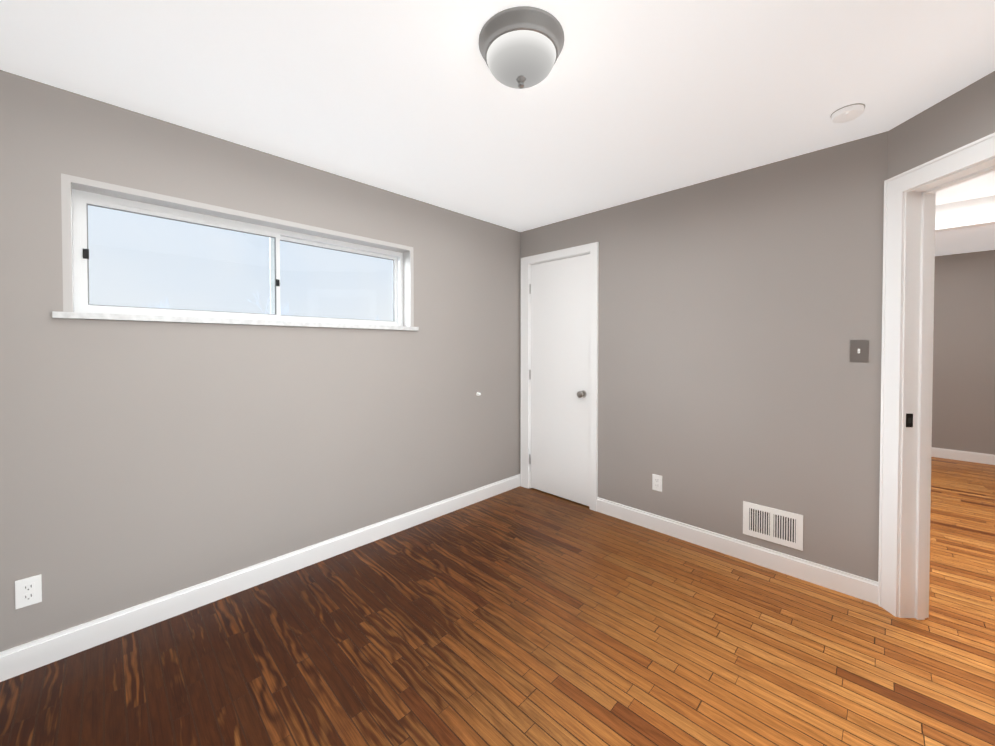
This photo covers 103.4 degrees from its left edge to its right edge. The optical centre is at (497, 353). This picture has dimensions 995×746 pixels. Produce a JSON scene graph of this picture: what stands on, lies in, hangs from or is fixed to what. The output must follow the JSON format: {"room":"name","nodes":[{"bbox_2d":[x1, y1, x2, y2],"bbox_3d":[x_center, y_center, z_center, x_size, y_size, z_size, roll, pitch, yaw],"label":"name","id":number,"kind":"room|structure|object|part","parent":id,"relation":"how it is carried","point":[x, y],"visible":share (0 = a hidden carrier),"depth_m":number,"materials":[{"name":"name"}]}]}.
{"room":"empty bedroom","nodes":[
{"label":"empty bedroom","id":0,"kind":"room"},
{"bbox_2d":[0,70,520,651],"bbox_3d":[-1.173,0.079,2.529,0.200,2.440,4.250,1,1,45],"label":"wall","id":1,"kind":"structure","parent":0,"point":[142,462],"depth_m":2.05,"materials":[{"name":"paint"}]},
{"bbox_2d":[15,574,41,608],"bbox_3d":[-1.939,0.987,1.625,0.009,0.115,0.070,1,1,45],"label":"outlet","id":2,"kind":"object","parent":1,"relation":"attached to","point":[28,591],"visible":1,"depth_m":1.62,"materials":[{"name":"white plastic"}]},
{"bbox_2d":[52,173,418,330],"bbox_3d":[-1.304,-0.468,2.364,0.205,0.620,1.817,1,1,45],"label":"sliding window","id":3,"kind":"structure","parent":1,"relation":"in","point":[79,195],"depth_m":2.10,"materials":[{"name":"white plastic"}]},
{"bbox_2d":[0,474,519,681],"bbox_3d":[-1.079,1.243,2.489,0.014,0.114,3.700,1,1,45],"label":"baseboard","id":4,"kind":"structure","parent":1,"relation":"attached to","point":[30,656],"depth_m":2.05,"materials":[{"name":"white wood"}]},
{"bbox_2d":[529,254,589,505],"bbox_3d":[0.525,0.225,3.474,0.652,2.096,0.098,1,1,45],"label":"closet door","id":5,"kind":"structure","parent":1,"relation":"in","point":[559,374],"depth_m":3.46,"materials":[{"name":"white wood"}]},
{"bbox_2d":[520,242,598,510],"bbox_3d":[0.566,0.220,3.505,0.680,2.130,0.087,1,1,45],"label":"door frame","id":6,"kind":"structure","parent":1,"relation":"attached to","point":[530,354],"depth_m":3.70,"materials":[{"name":"white wood"}]},
{"bbox_2d":[0,457,994,745],"bbox_3d":[2.151,1.361,2.450,5.350,0.120,8.800,1,1,45],"label":"floor","id":7,"kind":"structure","parent":0,"point":[524,617],"depth_m":1.72,"materials":[{"name":"brown wood"}]},
{"bbox_2d":[0,0,994,255],"bbox_3d":[2.151,-1.199,2.411,5.350,0.120,8.800,1,1,45],"label":"ceiling","id":8,"kind":"structure","parent":0,"point":[626,100],"depth_m":1.64,"materials":[{"name":"paint"}]},
{"bbox_2d":[478,6,563,88],"bbox_3d":[0.086,-1.042,1.423,0.309,0.164,0.309,1,1,45],"label":"ceiling light","id":9,"kind":"object","parent":8,"relation":"attached to","point":[535,19],"depth_m":1.34,"materials":[{"name":"white glass"}]},
{"bbox_3d":[0.086,-0.980,1.424,0.036,0.040,0.036,1,1,45],"label":"ceiling light cap","id":10,"kind":"part","parent":9,"relation":"part of","materials":[{"name":"silver metal"}]},
{"bbox_3d":[0.086,-1.035,1.423,0.252,0.078,0.252,1,1,45],"label":"ceiling light shade","id":11,"kind":"part","parent":9,"relation":"part of","materials":[{"name":"white glass"}]},
{"bbox_2d":[830,103,865,122],"bbox_3d":[1.637,-1.113,1.838,0.123,0.034,0.123,1,1,45],"label":"smoke detector","id":12,"kind":"object","parent":8,"relation":"attached to","point":[847,113],"visible":1,"depth_m":1.81,"materials":[{"name":"white plastic"}]},
{"bbox_2d":[520,131,887,604],"bbox_3d":[1.189,0.074,2.902,2.620,2.440,0.139,1,1,45],"label":"wall","id":13,"kind":"structure","parent":0,"point":[738,312],"depth_m":2.44,"materials":[{"name":"paint"}]},
{"bbox_2d":[652,474,661,491],"bbox_3d":[1.161,0.943,2.858,0.070,0.115,0.009,1,1,45],"label":"outlet","id":14,"kind":"object","parent":13,"relation":"attached to","point":[656,482],"depth_m":2.86,"materials":[{"name":"white plastic"}]},
{"bbox_3d":[1.652,1.036,2.369,0.300,0.205,0.013,1,1,45],"label":"air vent register","id":15,"kind":"part","parent":13,"relation":"part of","materials":[{"name":"white metal"}]},
{"bbox_2d":[850,340,867,361],"bbox_3d":[1.918,-0.011,2.086,0.072,0.117,0.016,1,1,45],"label":"light switch","id":16,"kind":"object","parent":13,"relation":"attached to","point":[858,350],"visible":1,"depth_m":2.09,"materials":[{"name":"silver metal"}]},
{"bbox_2d":[887,71,994,178],"bbox_3d":[2.042,0.096,1.433,0.125,2.440,1.380,0,1,1],"label":"wall","id":17,"kind":"structure","parent":0,"point":[961,118],"depth_m":1.75,"materials":[{"name":"paint"}]},
{"bbox_2d":[878,132,994,619],"bbox_3d":[2.045,0.222,1.524,0.167,2.185,0.990,0,1,1],"label":"door frame","id":18,"kind":"structure","parent":17,"relation":"attached to","point":[916,375],"depth_m":1.93,"materials":[{"name":"white wood"}]},
{"bbox_2d":[932,250,994,454],"bbox_3d":[5.282,0.043,4.902,3.800,2.440,0.120,1,1,45],"label":"wall","id":19,"kind":"structure","parent":0,"point":[963,404],"depth_m":4.61,"materials":[{"name":"paint"}]},
{"bbox_2d":[931,447,994,464],"bbox_3d":[5.171,1.206,4.935,3.380,0.115,0.014,1,1,45],"label":"baseboard","id":20,"kind":"structure","parent":19,"relation":"attached to","point":[975,457],"depth_m":4.62,"materials":[{"name":"white wood"}]},
{"bbox_2d":[935,195,994,232],"bbox_3d":[3.412,-1.055,3.134,3.380,0.190,0.120,1,1,45],"label":"header beam","id":21,"kind":"structure","parent":0,"point":[971,213],"depth_m":2.95,"materials":[{"name":"white paint"}]}
]}

